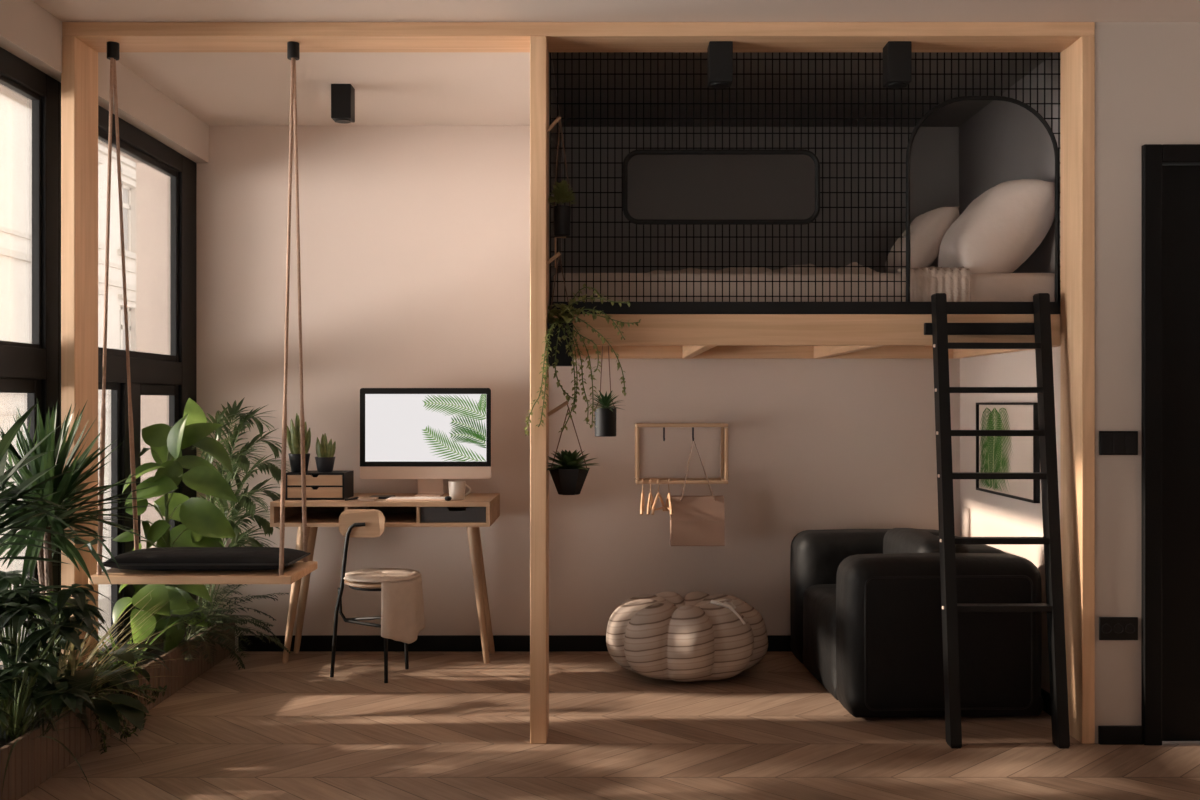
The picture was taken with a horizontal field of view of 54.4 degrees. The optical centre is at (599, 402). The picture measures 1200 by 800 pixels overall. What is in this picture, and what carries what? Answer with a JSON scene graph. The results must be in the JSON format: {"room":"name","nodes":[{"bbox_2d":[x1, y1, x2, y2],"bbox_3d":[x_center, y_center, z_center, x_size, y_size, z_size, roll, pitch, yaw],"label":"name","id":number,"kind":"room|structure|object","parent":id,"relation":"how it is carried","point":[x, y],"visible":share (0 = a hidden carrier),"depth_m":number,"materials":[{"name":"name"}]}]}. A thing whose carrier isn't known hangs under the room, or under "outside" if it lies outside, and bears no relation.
{"room":"studio apartment","nodes":[
{"label":"studio apartment","id":0,"kind":"room"},
{"bbox_2d":[0,0,208,162],"bbox_3d":[-2.120,-1.283,2.398,0.360,0.186,6.778,0,0,0],"label":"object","id":1,"kind":"structure","parent":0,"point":[28,31],"depth_m":4.71,"materials":[{"name":"beige paint"}]},
{"bbox_2d":[288,453,309,471],"bbox_3d":[-1.408,0.279,5.464,0.100,0.084,0.100,0,0,0],"label":"pot","id":2,"kind":"object","parent":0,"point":[294,458],"depth_m":5.43,"materials":[{"name":"ceramic"}]},
{"bbox_2d":[315,457,334,471],"bbox_3d":[-1.285,0.287,5.454,0.094,0.070,0.094,0,0,0],"label":"pot","id":3,"kind":"object","parent":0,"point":[324,464],"depth_m":5.42,"materials":[{"name":"ceramic"}]},
{"bbox_2d":[549,52,560,309],"bbox_3d":[-0.196,-0.844,5.096,0.008,1.048,1.365,0,0,0],"label":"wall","id":4,"kind":"structure","parent":0,"point":[553,92],"depth_m":4.82,"materials":[{"name":"grey"}]},
{"bbox_2d":[196,126,959,650],"bbox_3d":[-0.197,-0.073,5.843,4.206,2.606,0.128,0,0,0],"label":"wall","id":5,"kind":"structure","parent":0,"point":[415,240],"depth_m":5.79,"materials":[{"name":"paint"}]},
{"bbox_2d":[238,635,790,650],"bbox_3d":[-0.002,1.191,5.779,3.576,0.078,0.015,0,0,0],"label":"baseboard","id":6,"kind":"structure","parent":5,"relation":"attached to","point":[308,642],"depth_m":5.77,"materials":[{"name":"black wood"}]},
{"bbox_2d":[635,423,727,483],"bbox_3d":[0.393,0.244,5.672,0.442,0.288,0.227,0,0,0],"label":"wall rack","id":7,"kind":"object","parent":5,"relation":"attached to","point":[638,480],"visible":1,"depth_m":5.58,"materials":[{"name":"brown wood"}]},
{"bbox_2d":[640,479,644,514],"bbox_3d":[0.203,0.445,5.587,0.015,0.165,0.224,0,0,4],"label":"clothes hanger","id":8,"kind":"object","parent":7,"relation":"hanging from","point":[642,506],"visible":1,"depth_m":5.55,"materials":[{"name":"brown wood"}]},
{"bbox_2d":[647,479,653,514],"bbox_3d":[0.242,0.445,5.587,0.015,0.165,0.224,0,0,9],"label":"clothes hanger","id":9,"kind":"object","parent":7,"relation":"hanging from","point":[650,499],"visible":0.96,"depth_m":5.55,"materials":[{"name":"brown wood"}]},
{"bbox_2d":[651,479,665,514],"bbox_3d":[0.280,0.445,5.587,0.015,0.165,0.224,0,0,18],"label":"clothes hanger","id":10,"kind":"object","parent":7,"relation":"hanging from","point":[658,493],"visible":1,"depth_m":5.58,"materials":[{"name":"brown wood"}]},
{"bbox_2d":[665,479,672,514],"bbox_3d":[0.330,0.445,5.587,0.015,0.165,0.224,0,0,-3],"label":"clothes hanger","id":11,"kind":"object","parent":7,"relation":"hanging from","point":[668,501],"visible":1,"depth_m":5.56,"materials":[{"name":"brown wood"}]},
{"bbox_2d":[670,441,724,545],"bbox_3d":[0.465,0.424,5.581,0.258,0.512,0.092,0,0,0],"label":"paper bag","id":12,"kind":"object","parent":7,"relation":"hanging from","point":[695,520],"visible":0.98,"depth_m":5.54,"materials":[{"name":"beige paper"}]},
{"bbox_2d":[19,651,1199,799],"bbox_3d":[0.600,1.280,2.408,5.800,0.100,6.998,0,0,0],"label":"floor","id":13,"kind":"structure","parent":0,"point":[450,725],"depth_m":4.24,"materials":[{"name":"brown wood"}]},
{"bbox_2d":[0,707,89,799],"bbox_3d":[-1.897,1.137,3.366,0.193,0.184,1.515,0,0,0],"label":"planter box","id":14,"kind":"object","parent":13,"relation":"on","point":[32,762],"visible":0.78,"depth_m":3.76,"materials":[{"name":"brown wood"}]},
{"bbox_2d":[0,401,86,563],"bbox_3d":[-1.778,0.535,3.594,0.424,1.090,0.657,0,0,0],"label":"cordyline","id":15,"kind":"object","parent":14,"relation":"on","point":[11,495],"visible":0.98,"depth_m":3.63,"materials":[{"name":"green plant"}]},
{"bbox_2d":[35,591,71,717],"bbox_3d":[-1.854,0.851,3.920,0.232,0.438,0.135,0,0,-28],"label":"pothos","id":16,"kind":"object","parent":14,"relation":"on","point":[48,600],"visible":0.06,"depth_m":3.92,"materials":[{"name":"green plant"}]},
{"bbox_2d":[0,570,110,740],"bbox_3d":[-1.796,0.813,3.720,0.389,0.540,0.641,0,0,0],"label":"schefflera","id":17,"kind":"object","parent":14,"relation":"on","point":[15,609],"visible":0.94,"depth_m":3.70,"materials":[{"name":"green plant"}]},
{"bbox_2d":[0,646,140,791],"bbox_3d":[-1.727,0.992,3.781,0.525,0.455,0.832,0,0,0],"label":"grass","id":18,"kind":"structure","parent":14,"relation":"on","point":[35,720],"depth_m":3.71,"materials":[{"name":"green plant"}]},
{"bbox_2d":[0,400,164,717],"bbox_3d":[-1.740,0.532,4.012,0.501,1.099,0.818,0,0,0],"label":"dracaena","id":19,"kind":"object","parent":14,"relation":"on","point":[68,485],"visible":0.7,"depth_m":3.95,"materials":[{"name":"green plant"}]},
{"bbox_2d":[0,632,170,738],"bbox_3d":[-1.772,0.961,4.069,0.435,0.314,0.703,0,0,0],"label":"philodendron","id":20,"kind":"object","parent":14,"relation":"on","point":[134,711],"visible":0.48,"depth_m":4.03,"materials":[{"name":"green plant"}]},
{"bbox_2d":[53,590,195,716],"bbox_3d":[-1.606,0.840,3.949,0.486,0.461,0.536,0,0,45],"label":"spider plant","id":21,"kind":"object","parent":14,"relation":"on","point":[72,664],"visible":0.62,"depth_m":3.99,"materials":[{"name":"green plant"}]},
{"bbox_2d":[90,615,234,749],"bbox_3d":[-1.897,1.137,4.945,0.193,0.184,1.628,0,0,0],"label":"planter box","id":22,"kind":"object","parent":13,"relation":"on","point":[185,668],"visible":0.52,"depth_m":4.96,"materials":[{"name":"brown wood"}]},
{"bbox_2d":[77,639,167,754],"bbox_3d":[-1.810,1.074,4.323,0.246,0.333,0.703,0,0,0],"label":"trailing plant","id":23,"kind":"object","parent":22,"relation":"on","point":[129,686],"visible":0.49,"depth_m":4.30,"materials":[{"name":"green plant"}]},
{"bbox_2d":[89,617,182,674],"bbox_3d":[-1.824,0.939,4.477,0.333,0.261,0.560,0,0,0],"label":"grass tuft","id":24,"kind":"object","parent":22,"relation":"on","point":[156,637],"visible":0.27,"depth_m":4.52,"materials":[{"name":"green plant"}]},
{"bbox_2d":[112,398,238,651],"bbox_3d":[-1.751,0.533,4.897,0.478,1.113,0.709,0,0,0],"label":"rubber plant","id":25,"kind":"object","parent":22,"relation":"on","point":[204,524],"visible":0.81,"depth_m":4.93,"materials":[{"name":"green plant"}]},
{"bbox_2d":[193,397,290,632],"bbox_3d":[-1.666,0.521,5.428,0.504,1.099,0.545,0,0,0],"label":"palm","id":26,"kind":"object","parent":22,"relation":"on","point":[240,461],"visible":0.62,"depth_m":5.44,"materials":[{"name":"green plant"}]},
{"bbox_2d":[151,584,290,668],"bbox_3d":[-1.656,0.981,5.267,0.503,0.466,0.891,0,0,14],"label":"fern","id":27,"kind":"object","parent":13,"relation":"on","point":[220,620],"visible":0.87,"depth_m":5.16,"materials":[{"name":"green plant"}]},
{"bbox_2d":[330,509,408,682],"bbox_3d":[-0.985,0.853,5.269,0.330,0.755,0.330,0,0,37],"label":"desk chair","id":28,"kind":"object","parent":13,"relation":"on","point":[353,523],"visible":0.65,"depth_m":5.20,"materials":[{"name":"brown wood"}]},
{"bbox_2d":[344,568,424,643],"bbox_3d":[-0.979,0.912,5.264,0.373,0.301,0.361,0,0,0],"label":"throw","id":29,"kind":"object","parent":28,"relation":"on","point":[402,605],"visible":1,"depth_m":5.14,"materials":[{"name":"beige fabric"}]},
{"bbox_2d":[270,493,499,663],"bbox_3d":[-1.002,0.838,5.520,1.012,0.784,0.518,0,0,0],"label":"desk","id":30,"kind":"object","parent":13,"relation":"on","point":[477,510],"visible":0.91,"depth_m":5.51,"materials":[{"name":"brown wood"}]},
{"bbox_2d":[285,470,353,499],"bbox_3d":[-1.312,0.384,5.465,0.271,0.124,0.207,0,0,0],"label":"desk organizer","id":31,"kind":"object","parent":30,"relation":"on","point":[336,484],"visible":0.97,"depth_m":5.37,"materials":[{"name":"brown wood"}]},
{"bbox_2d":[287,413,310,471],"bbox_3d":[-1.408,0.184,5.458,0.115,0.274,0.127,0,0,0],"label":"potted succulent","id":32,"kind":"object","parent":31,"relation":"on","point":[293,435],"visible":0.73,"depth_m":5.43,"materials":[{"name":"green plant"}]},
{"bbox_2d":[315,433,335,471],"bbox_3d":[-1.285,0.231,5.454,0.095,0.181,0.094,0,0,0],"label":"potted succulent","id":33,"kind":"object","parent":31,"relation":"on","point":[325,451],"visible":1,"depth_m":5.43,"materials":[{"name":"green plant"}]},
{"bbox_2d":[357,497,378,500],"bbox_3d":[-1.061,0.440,5.337,0.080,0.012,0.105,0,0,0],"label":"notebook","id":34,"kind":"object","parent":30,"relation":"on","point":[360,498],"visible":1,"depth_m":5.30,"materials":[{"name":"brown paper"}]},
{"bbox_2d":[370,495,394,498],"bbox_3d":[-1.025,0.441,5.474,0.110,0.008,0.110,0,0,0],"label":"tablet","id":35,"kind":"object","parent":30,"relation":"on","point":[378,496],"visible":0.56,"depth_m":5.45,"materials":[{"name":"black"}]},
{"bbox_2d":[386,497,445,500],"bbox_3d":[-0.832,0.440,5.356,0.280,0.012,0.115,0,0,0],"label":"keyboard","id":36,"kind":"object","parent":30,"relation":"on","point":[390,498],"visible":0.95,"depth_m":5.30,"materials":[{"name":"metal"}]},
{"bbox_2d":[360,388,490,496],"bbox_3d":[-0.836,0.187,5.619,0.628,0.517,0.140,0,0,0],"label":"computer monitor","id":37,"kind":"object","parent":30,"relation":"on","point":[429,436],"visible":1,"depth_m":5.58,"materials":[{"name":"metal"}]},
{"bbox_2d":[448,481,470,499],"bbox_3d":[-0.652,0.403,5.383,0.095,0.084,0.078,0,0,-32],"label":"coffee mug","id":38,"kind":"object","parent":30,"relation":"on","point":[456,488],"visible":0.98,"depth_m":5.35,"materials":[{"name":"beige ceramic"}]},
{"bbox_2d":[61,22,1094,743],"bbox_3d":[-0.080,-0.072,4.309,3.731,2.605,0.200,0,0,0],"label":"frame","id":39,"kind":"object","parent":13,"relation":"on","point":[82,42],"visible":0.88,"depth_m":4.21,"materials":[{"name":"brown wood"}]},
{"bbox_2d":[89,41,317,583],"bbox_3d":[-1.448,-0.343,4.295,0.727,1.962,0.385,0,0,0],"label":"swing","id":40,"kind":"object","parent":39,"relation":"hanging from","point":[290,574],"visible":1,"depth_m":4.22,"materials":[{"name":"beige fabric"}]},
{"bbox_2d":[103,547,310,570],"bbox_3d":[-1.442,0.573,4.295,0.680,0.069,0.320,0,0,0],"label":"seat cushion","id":41,"kind":"object","parent":40,"relation":"on","point":[168,558],"visible":0.98,"depth_m":4.16,"materials":[{"name":"black fabric"}]},
{"bbox_2d":[548,119,575,267],"bbox_3d":[-0.141,-0.774,4.309,0.111,0.552,0.114,0,0,0],"label":"plant","id":42,"kind":"object","parent":39,"relation":"hanging from","point":[561,192],"visible":1,"depth_m":4.29,"materials":[{"name":"green plant"}]},
{"bbox_2d":[547,404,599,494],"bbox_3d":[-0.121,0.169,4.316,0.245,0.337,0.256,0,0,0],"label":"plant","id":43,"kind":"object","parent":39,"relation":"hanging from","point":[568,477],"visible":0.96,"depth_m":4.27,"materials":[{"name":"green plant"}]},
{"bbox_2d":[524,256,640,435],"bbox_3d":[-0.060,-0.215,4.259,0.421,0.668,0.195,0,0,0],"label":"plant","id":44,"kind":"object","parent":39,"relation":"hanging from","point":[560,335],"visible":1,"depth_m":4.26,"materials":[{"name":"green plant"}]},
{"bbox_2d":[707,41,732,88],"bbox_3d":[0.443,-1.246,4.309,0.086,0.154,0.086,0,0,0],"label":"ceiling spotlight","id":45,"kind":"object","parent":39,"relation":"hanging from","point":[719,53],"visible":1,"depth_m":4.27,"materials":[{"name":"black metal"}]},
{"bbox_2d":[554,314,1059,358],"bbox_3d":[0.794,-0.278,5.096,1.968,0.117,1.363,0,0,0],"label":"platform","id":46,"kind":"object","parent":39,"relation":"attached to","point":[656,336],"visible":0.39,"depth_m":4.41,"materials":[{"name":"brown wood"}]},
{"bbox_2d":[588,346,625,436],"bbox_3d":[0.020,-0.083,4.627,0.176,0.431,0.166,0,0,25],"label":"plant","id":47,"kind":"object","parent":46,"relation":"hanging from","point":[605,416],"visible":0.94,"depth_m":4.60,"materials":[{"name":"green plant"}]},
{"bbox_2d":[552,273,1054,301],"bbox_3d":[0.793,-0.411,5.122,1.956,0.182,1.301,0,0,0],"label":"mattress","id":48,"kind":"object","parent":46,"relation":"on","point":[985,287],"visible":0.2,"depth_m":4.47,"materials":[{"name":"beige fabric"}]},
{"bbox_2d":[648,262,878,272],"bbox_3d":[0.625,-0.544,5.054,1.050,0.070,0.850,0,0,0],"label":"blanket","id":49,"kind":"object","parent":48,"relation":"on","point":[732,269],"visible":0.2,"depth_m":4.69,"materials":[{"name":"beige fabric"}]},
{"bbox_2d":[895,267,970,301],"bbox_3d":[1.290,-0.436,4.670,0.294,0.174,0.439,0,0,0],"label":"throw blanket","id":50,"kind":"object","parent":48,"relation":"on","point":[955,282],"visible":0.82,"depth_m":4.46,"materials":[{"name":"beige fabric"}]},
{"bbox_2d":[884,205,960,272],"bbox_3d":[1.339,-0.668,4.869,0.243,0.276,0.300,0,0,-9],"label":"pillow","id":51,"kind":"object","parent":50,"relation":"on","point":[928,229],"visible":0.73,"depth_m":4.75,"materials":[{"name":"beige fabric"}]},
{"bbox_2d":[938,179,1054,273],"bbox_3d":[1.579,-0.675,4.649,0.413,0.415,0.350,0,0,0],"label":"pillow","id":52,"kind":"object","parent":48,"relation":"on","point":[1000,229],"visible":0.84,"depth_m":4.50,"materials":[{"name":"white fabric"}]},
{"bbox_2d":[550,52,1059,313],"bbox_3d":[0.793,-0.850,4.432,1.967,1.028,0.034,0,0,0],"label":"mesh screen","id":53,"kind":"object","parent":46,"relation":"on","point":[907,307],"visible":0.86,"depth_m":4.43,"materials":[{"name":"black metal"}]},
{"bbox_2d":[883,41,911,88],"bbox_3d":[1.097,-1.246,4.309,0.086,0.154,0.086,0,0,0],"label":"ceiling spotlight","id":54,"kind":"object","parent":39,"relation":"hanging from","point":[897,55],"visible":1,"depth_m":4.27,"materials":[{"name":"black metal"}]},
{"bbox_2d":[606,591,767,681],"bbox_3d":[0.393,1.049,5.299,0.731,0.360,0.740,0,0,0],"label":"pouf","id":55,"kind":"object","parent":13,"relation":"on","point":[697,636],"visible":1,"depth_m":5.03,"materials":[{"name":"beige fabric"}]},
{"bbox_2d":[790,528,1043,717],"bbox_3d":[1.322,0.886,5.085,0.790,0.663,1.193,0,0,-2],"label":"armchair","id":56,"kind":"object","parent":13,"relation":"on","point":[866,612],"visible":0.79,"depth_m":4.51,"materials":[{"name":"black leather"}]},
{"bbox_2d":[883,528,939,553],"bbox_3d":[1.387,0.682,5.083,0.196,0.255,0.607,0,0,-2],"label":"cushion","id":57,"kind":"object","parent":56,"relation":"on","point":[896,540],"depth_m":5.01,"materials":[{"name":"black leather"}]},
{"bbox_2d":[924,293,1069,748],"bbox_3d":[1.456,0.410,4.281,0.465,1.639,0.262,0,0,0],"label":"ladder","id":58,"kind":"object","parent":13,"relation":"on","point":[939,328],"visible":1,"depth_m":4.26,"materials":[{"name":"black metal"}]},
{"bbox_2d":[33,0,1199,126],"bbox_3d":[0.600,-1.432,2.408,5.800,0.128,6.998,0,0,0],"label":"ceiling","id":59,"kind":"structure","parent":0,"point":[218,88],"depth_m":4.79,"materials":[{"name":"beige paint"}]},
{"bbox_2d":[331,84,354,123],"bbox_3d":[-1.117,-1.299,5.069,0.086,0.154,0.086,0,0,0],"label":"ceiling spotlight","id":60,"kind":"object","parent":59,"relation":"hanging from","point":[342,95],"visible":1,"depth_m":5.03,"materials":[{"name":"black metal"}]},
{"bbox_2d":[959,52,1060,692],"bbox_3d":[1.842,-0.073,5.064,0.128,2.606,1.447,0,0,0],"label":"wall","id":61,"kind":"structure","parent":0,"point":[991,515],"depth_m":5.08,"materials":[{"name":"paint"}]},
{"bbox_2d":[962,507,969,536],"bbox_3d":[1.782,0.580,5.679,0.008,0.140,0.100,0,0,0],"label":"wall plate","id":62,"kind":"object","parent":61,"relation":"attached to","point":[965,511],"visible":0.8,"depth_m":5.66,"materials":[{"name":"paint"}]},
{"bbox_2d":[976,403,1039,502],"bbox_3d":[1.774,0.203,5.102,0.024,0.409,0.734,0,0,0],"label":"framed poster","id":63,"kind":"object","parent":61,"relation":"attached to","point":[993,453],"visible":0.89,"depth_m":5.07,"materials":[{"name":"green paper"}]},
{"bbox_2d":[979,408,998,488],"bbox_3d":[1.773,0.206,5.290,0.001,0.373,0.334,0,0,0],"label":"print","id":64,"kind":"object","parent":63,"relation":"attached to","point":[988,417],"depth_m":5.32,"materials":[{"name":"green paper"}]},
{"bbox_2d":[992,407,994,485],"bbox_3d":[1.772,0.198,5.254,0.001,0.356,0.038,0,0,0],"label":"print","id":65,"kind":"object","parent":63,"relation":"attached to","point":[994,407],"depth_m":5.25},
{"bbox_2d":[981,408,1008,491],"bbox_3d":[1.772,0.206,5.245,0.001,0.373,0.424,0,0,0],"label":"print","id":66,"kind":"object","parent":63,"relation":"attached to","point":[994,449],"depth_m":5.23,"materials":[{"name":"green paper"}]},
{"bbox_2d":[1001,408,1002,459],"bbox_3d":[1.772,0.160,5.148,0.001,0.280,0.028,0,0,0],"label":"print","id":67,"kind":"object","parent":63,"relation":"attached to","point":[1002,408],"depth_m":5.14},
{"bbox_2d":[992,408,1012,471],"bbox_3d":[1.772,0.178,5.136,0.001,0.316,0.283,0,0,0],"label":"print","id":68,"kind":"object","parent":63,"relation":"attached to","point":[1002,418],"depth_m":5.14,"materials":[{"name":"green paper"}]},
{"bbox_2d":[1041,688,1050,715],"bbox_3d":[1.778,1.191,5.095,0.015,0.078,1.352,0,0,0],"label":"baseboard","id":69,"kind":"structure","parent":61,"relation":"attached to","point":[1045,695],"depth_m":4.63,"materials":[{"name":"black"}]},
{"bbox_2d":[1095,22,1199,743],"bbox_3d":[2.594,-0.073,4.276,1.613,2.606,0.126,0,0,0],"label":"wall","id":70,"kind":"structure","parent":0,"point":[1147,74],"depth_m":4.21,"materials":[{"name":"beige paint"}]},
{"bbox_2d":[1099,431,1137,454],"bbox_3d":[1.870,0.144,4.206,0.139,0.087,0.013,0,0,0],"label":"light switch","id":71,"kind":"object","parent":70,"relation":"attached to","point":[1110,442],"visible":1,"depth_m":4.20,"materials":[{"name":"black plastic"}]},
{"bbox_2d":[1099,617,1137,639],"bbox_3d":[1.870,0.814,4.207,0.139,0.083,0.012,0,0,0],"label":"power socket","id":72,"kind":"object","parent":70,"relation":"attached to","point":[1110,628],"visible":1,"depth_m":4.20,"materials":[{"name":"black plastic"}]},
{"bbox_2d":[1102,624,1111,633],"bbox_3d":[1.826,0.814,4.202,0.037,0.037,0.002,0,0,0],"label":"socket","id":73,"kind":"object","parent":72,"relation":"attached to","point":[1106,628],"depth_m":4.20,"materials":[{"name":"black plastic"}]},
{"bbox_2d":[1114,624,1123,633],"bbox_3d":[1.868,0.814,4.202,0.037,0.037,0.002,0,0,0],"label":"socket","id":74,"kind":"object","parent":72,"relation":"attached to","point":[1118,628],"depth_m":4.20,"materials":[{"name":"black plastic"}]},
{"bbox_2d":[1125,624,1135,633],"bbox_3d":[1.910,0.814,4.202,0.037,0.037,0.002,0,0,0],"label":"socket","id":75,"kind":"object","parent":72,"relation":"attached to","point":[1129,628],"depth_m":4.20,"materials":[{"name":"black plastic"}]},
{"bbox_2d":[1098,726,1142,744],"bbox_3d":[1.877,1.197,4.205,0.157,0.066,0.016,0,0,0],"label":"baseboard","id":76,"kind":"structure","parent":70,"relation":"attached to","point":[1107,735],"depth_m":4.20,"materials":[{"name":"black"}]},
{"bbox_2d":[1141,144,1199,744],"bbox_3d":[2.453,0.150,4.232,0.995,2.160,0.154,0,0,0],"label":"door","id":77,"kind":"structure","parent":70,"relation":"in","point":[1170,173],"depth_m":4.22,"materials":[{"name":"black wood"}]},
{"bbox_3d":[-2.150,0.020,2.398,0.300,2.420,6.778,0,0,0],"label":"wall","id":78,"kind":"structure","parent":0,"visible":0},
{"bbox_2d":[0,47,57,698],"bbox_3d":[-2.025,-0.030,3.434,0.050,2.320,1.750,0,0,0],"label":"window","id":79,"kind":"structure","parent":78,"relation":"in","point":[28,95],"depth_m":4.14,"materials":[{"name":"black"}]},
{"bbox_2d":[58,81,195,662],"bbox_3d":[-2.025,-0.030,5.048,0.050,2.320,1.478,0,0,0],"label":"window","id":80,"kind":"structure","parent":78,"relation":"in","point":[158,182],"depth_m":5.14,"materials":[{"name":"black"}]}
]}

